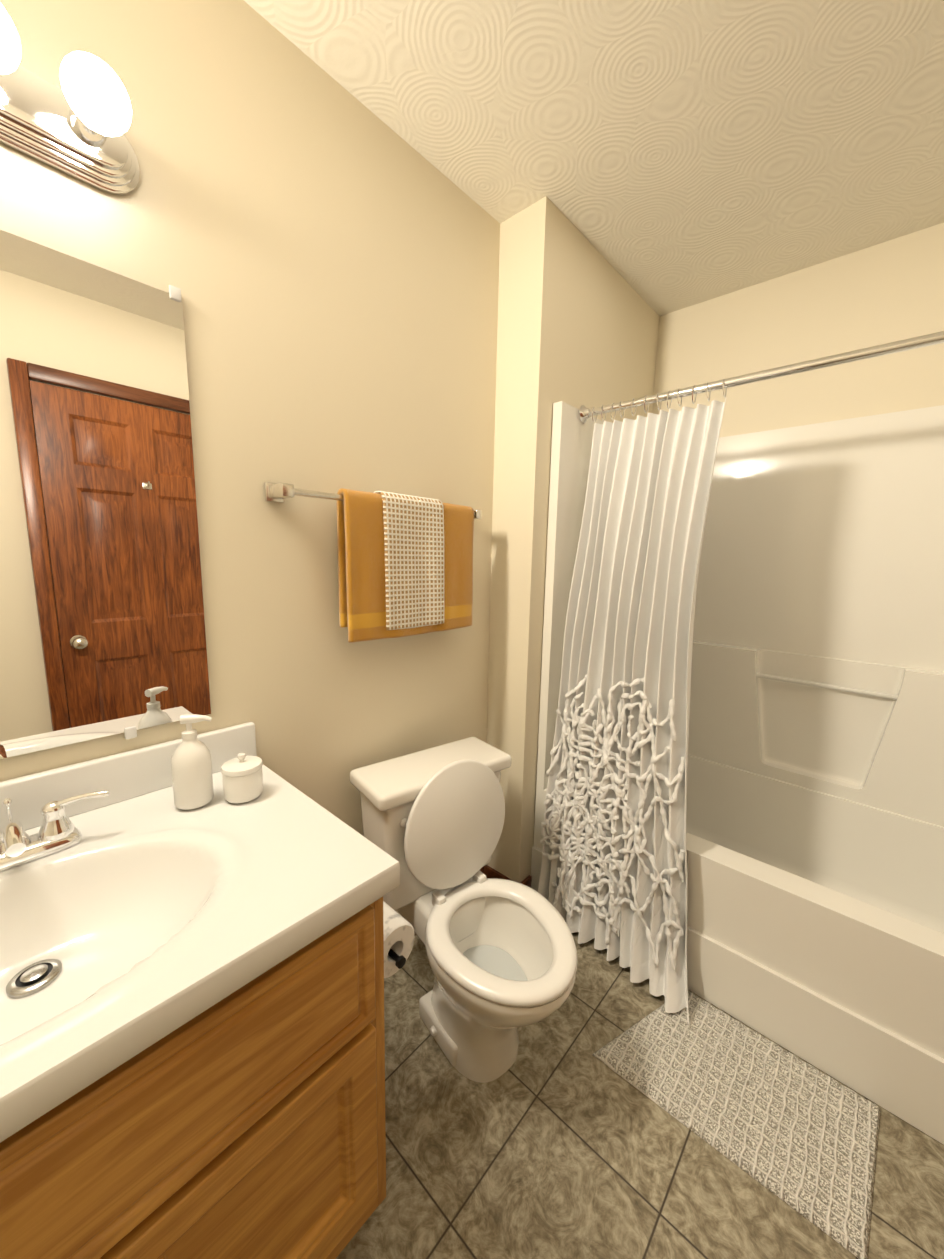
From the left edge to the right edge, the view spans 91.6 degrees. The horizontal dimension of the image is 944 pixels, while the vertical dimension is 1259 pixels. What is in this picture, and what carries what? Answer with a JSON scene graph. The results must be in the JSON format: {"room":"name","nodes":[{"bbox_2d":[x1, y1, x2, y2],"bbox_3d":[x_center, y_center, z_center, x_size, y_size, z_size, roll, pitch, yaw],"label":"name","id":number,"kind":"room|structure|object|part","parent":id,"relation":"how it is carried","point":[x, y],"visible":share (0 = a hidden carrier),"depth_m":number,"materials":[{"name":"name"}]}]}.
{"room":"bathroom","nodes":[
{"label":"bathroom","id":0,"kind":"room"},
{"bbox_2d":[0,0,499,914],"bbox_3d":[-0.240,-0.122,1.466,0.100,2.440,2.877,9,12,42],"label":"wall","id":1,"kind":"structure","parent":0,"point":[314,242],"depth_m":1.10,"materials":[{"name":"beige paint"}]},
{"bbox_2d":[0,3,139,193],"bbox_3d":[-0.734,-0.803,0.593,0.163,0.120,0.540,9,12,42],"label":"sconce","id":2,"kind":"object","parent":1,"relation":"attached to","point":[77,126],"visible":1,"depth_m":0.72,"materials":[{"name":"silver metal"}]},
{"bbox_3d":[-0.666,-0.809,0.618,0.097,0.086,0.086,9,12,42],"label":"bulb","id":3,"kind":"part","parent":2,"relation":"part of","materials":[{"name":"white glass"}]},
{"bbox_3d":[-0.771,-0.809,0.626,0.012,0.072,0.492,9,12,42],"label":"plate","id":4,"kind":"part","parent":2,"relation":"part of","materials":[{"name":"silver metal"}]},
{"bbox_3d":[-0.778,-0.810,0.633,0.008,0.088,0.507,9,12,42],"label":"plate","id":5,"kind":"part","parent":2,"relation":"part of","materials":[{"name":"silver metal"}]},
{"bbox_3d":[-0.784,-0.811,0.638,0.008,0.104,0.524,9,12,42],"label":"plate","id":6,"kind":"part","parent":2,"relation":"part of","materials":[{"name":"silver metal"}]},
{"bbox_3d":[-0.791,-0.812,0.644,0.010,0.120,0.540,9,12,42],"label":"plate","id":7,"kind":"part","parent":2,"relation":"part of","materials":[{"name":"silver metal"}]},
{"bbox_2d":[68,106,106,146],"bbox_3d":[-0.626,-0.829,0.752,0.030,0.048,0.048,9,12,42],"label":"socket","id":8,"kind":"object","parent":2,"relation":"attached to","point":[80,134],"depth_m":0.75,"materials":[{"name":"silver metal"}]},
{"bbox_3d":[-0.581,-0.822,0.711,0.097,0.086,0.086,9,12,42],"label":"bulb","id":9,"kind":"part","parent":2,"relation":"part of","materials":[{"name":"white glass"}]},
{"bbox_2d":[0,230,210,758],"bbox_3d":[-0.836,-0.195,0.702,0.011,0.888,0.750,9,12,42],"label":"mirror","id":10,"kind":"object","parent":1,"relation":"attached to","point":[102,627],"visible":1,"depth_m":0.85,"materials":[{"name":"clear glass"}]},
{"bbox_2d":[0,722,256,837],"bbox_3d":[-0.814,0.313,0.807,0.022,0.096,0.847,9,12,42],"label":"backsplash","id":11,"kind":"structure","parent":1,"relation":"attached to","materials":[{"name":"white stone"}]},
{"bbox_2d":[265,482,481,642],"bbox_3d":[-0.218,-0.184,1.326,0.101,0.402,0.699,9,12,42],"label":"towel rail","id":12,"kind":"object","parent":1,"relation":"attached to","point":[405,565],"visible":1,"depth_m":1.28,"materials":[{"name":"orange fabric"}]},
{"bbox_3d":[-0.469,-0.325,1.091,0.008,0.044,0.044,9,12,42],"label":"plate","id":13,"kind":"part","parent":12,"relation":"part of","materials":[{"name":"silver metal"}]},
{"bbox_3d":[-0.441,-0.321,1.066,0.067,0.030,0.030,9,12,42],"label":"post","id":14,"kind":"part","parent":12,"relation":"part of","materials":[{"name":"silver metal"}]},
{"bbox_2d":[336,488,473,642],"bbox_3d":[-0.169,-0.183,1.357,0.058,0.394,0.478,9,12,42],"label":"towel","id":15,"kind":"object","parent":12,"relation":"hanging from","point":[405,562],"depth_m":1.29,"materials":[{"name":"orange fabric"}]},
{"bbox_3d":[0.000,-0.386,1.546,0.067,0.030,0.030,9,12,42],"label":"post","id":16,"kind":"part","parent":12,"relation":"part of","materials":[{"name":"silver metal"}]},
{"bbox_2d":[486,196,658,882],"bbox_3d":[0.451,-0.193,2.011,0.183,2.440,0.933,9,12,42],"label":"wall","id":17,"kind":"structure","parent":0,"point":[578,322],"depth_m":1.64,"materials":[{"name":"beige paint"}]},
{"bbox_2d":[484,865,512,880],"bbox_3d":[0.118,1.019,1.836,0.183,0.085,0.013,9,12,42],"label":"baseboard","id":18,"kind":"structure","parent":17,"relation":"attached to","point":[489,872],"depth_m":1.86,"materials":[{"name":"brown wood"}]},
{"bbox_2d":[521,875,531,887],"bbox_3d":[0.209,1.025,1.811,0.013,0.085,0.071,9,12,42],"label":"baseboard","id":19,"kind":"structure","parent":17,"relation":"attached to","point":[527,881],"depth_m":1.81,"materials":[{"name":"brown wood"}]},
{"bbox_2d":[244,0,943,315],"bbox_3d":[0.454,-1.250,0.674,1.910,0.060,2.877,9,12,42],"label":"ceiling","id":20,"kind":"structure","parent":0,"point":[666,156],"depth_m":1.15,"materials":[{"name":"beige paint"}]},
{"bbox_2d":[336,921,943,1258],"bbox_3d":[0.403,1.220,1.058,1.910,0.060,2.877,9,12,42],"label":"floor","id":21,"kind":"structure","parent":0,"point":[557,1139],"depth_m":1.02,"materials":[{"name":"tile"}]},
{"bbox_2d":[0,722,399,1258],"bbox_3d":[-0.621,0.755,0.690,0.567,0.926,0.847,9,12,42],"label":"bathroom vanity","id":22,"kind":"object","parent":21,"relation":"on","point":[192,1049],"visible":0.9,"depth_m":0.67,"materials":[{"name":"brown wood"}]},
{"bbox_2d":[0,791,109,871],"bbox_3d":[-0.699,0.330,0.702,0.163,0.095,0.245,9,12,42],"label":"faucet","id":23,"kind":"object","parent":22,"relation":"on","point":[58,831],"visible":1,"depth_m":0.76,"materials":[{"name":"silver metal"}]},
{"bbox_3d":[-0.694,0.324,0.696,0.148,0.075,0.026,9,12,42],"label":"spout","id":24,"kind":"part","parent":23,"relation":"part of","materials":[{"name":"silver metal"}]},
{"bbox_3d":[-0.704,0.318,0.775,0.048,0.060,0.048,9,12,42],"label":"handle","id":25,"kind":"part","parent":23,"relation":"part of","materials":[{"name":"silver metal"}]},
{"bbox_3d":[-0.669,0.291,0.785,0.044,0.022,0.074,9,12,42],"label":"lever","id":26,"kind":"part","parent":23,"relation":"part of","materials":[{"name":"silver metal"}]},
{"bbox_2d":[171,714,213,809],"bbox_3d":[-0.553,0.255,0.907,0.068,0.181,0.070,9,12,42],"label":"soap dispenser","id":27,"kind":"object","parent":22,"relation":"on","point":[191,770],"visible":1,"depth_m":0.89,"materials":[{"name":"white ceramic"}]},
{"bbox_3d":[-0.305,0.883,0.684,0.019,0.360,0.385,9,12,42],"label":"door","id":28,"kind":"part","parent":22,"relation":"part of","materials":[{"name":"brown wood"}]},
{"bbox_2d":[221,753,262,802],"bbox_3d":[-0.470,0.297,0.942,0.078,0.090,0.078,9,12,42],"label":"jar","id":29,"kind":"object","parent":22,"relation":"on","point":[242,776],"visible":1,"depth_m":0.92,"materials":[{"name":"white ceramic"}]},
{"bbox_3d":[-0.469,0.268,0.937,0.078,0.032,0.078,9,12,42],"label":"lid","id":30,"kind":"part","parent":29,"relation":"part of","materials":[{"name":"white ceramic"}]},
{"bbox_3d":[-0.450,0.803,0.537,0.018,0.687,0.805,9,12,42],"label":"frame","id":31,"kind":"part","parent":22,"relation":"part of","materials":[{"name":"brown wood"}]},
{"bbox_2d":[383,901,414,977],"bbox_3d":[-0.249,0.886,1.074,0.273,0.566,0.156,9,12,42],"label":"toilet paper stand","id":32,"kind":"object","parent":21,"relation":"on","point":[398,932],"visible":0.21,"depth_m":0.97,"materials":[{"name":"white paper"}]},
{"bbox_2d":[350,737,577,1082],"bbox_3d":[0.021,0.753,1.290,0.649,0.772,0.475,9,12,42],"label":"toilet","id":33,"kind":"object","parent":21,"relation":"on","point":[502,957],"visible":1,"depth_m":1.24,"materials":[{"name":"white ceramic"}]},
{"bbox_3d":[-0.118,0.598,1.398,0.234,0.330,0.423,9,12,42],"label":"tank","id":34,"kind":"part","parent":33,"relation":"part of","materials":[{"name":"white ceramic"}]},
{"bbox_3d":[-0.038,0.542,1.286,0.080,0.356,0.338,9,12,42],"label":"lid","id":35,"kind":"part","parent":33,"relation":"part of","materials":[{"name":"white ceramic"}]},
{"bbox_3d":[0.057,0.966,1.218,0.449,0.375,0.355,9,12,42],"label":"bowl","id":36,"kind":"part","parent":33,"relation":"part of","materials":[{"name":"white ceramic"}]},
{"bbox_3d":[0.079,0.771,1.170,0.400,0.021,0.357,9,12,42],"label":"seat","id":37,"kind":"part","parent":33,"relation":"part of","materials":[{"name":"white plastic"}]},
{"bbox_2d":[593,991,879,1258],"bbox_3d":[0.670,1.166,1.193,0.583,0.013,0.376,9,12,42],"label":"bath rug","id":38,"kind":"object","parent":21,"relation":"on","point":[797,1134],"visible":1,"depth_m":1.13,"materials":[{"name":"white fabric"}]},
{"bbox_2d":[531,401,943,1144],"bbox_3d":[1.101,0.192,1.514,1.521,1.857,0.856,9,12,42],"label":"bathtub","id":39,"kind":"object","parent":21,"relation":"on","point":[815,851],"visible":0.62,"depth_m":1.67,"materials":[{"name":"white plastic"}]},
{"bbox_2d":[652,223,943,437],"bbox_3d":[1.363,-0.154,1.882,1.710,2.440,0.100,9,12,42],"label":"wall","id":40,"kind":"structure","parent":0,"point":[890,291],"depth_m":1.73,"materials":[{"name":"beige paint"}]},
{"bbox_3d":[1.097,0.092,0.265,0.100,2.440,2.877,9,12,42],"label":"wall","id":41,"kind":"structure","parent":0,"visible":0},
{"bbox_2d":[537,331,943,1023],"bbox_3d":[0.826,0.212,1.212,1.449,1.856,0.323,9,12,42],"label":"rail","id":42,"kind":"object","parent":41,"relation":"attached to","point":[613,863],"visible":1,"depth_m":1.49,"materials":[{"name":"silver metal"}]},
{"bbox_2d":[537,399,725,1023],"bbox_3d":[0.526,0.203,1.483,0.583,1.780,0.319,9,12,42],"label":"curtain","id":43,"kind":"object","parent":42,"relation":"hanging from","point":[614,863],"depth_m":1.49,"materials":[{"name":"fabric"}]},
{"bbox_3d":[0.933,-0.688,1.170,1.441,0.025,0.025,9,12,42],"label":"rod","id":44,"kind":"part","parent":42,"relation":"part of","materials":[{"name":"silver metal"}]}
]}

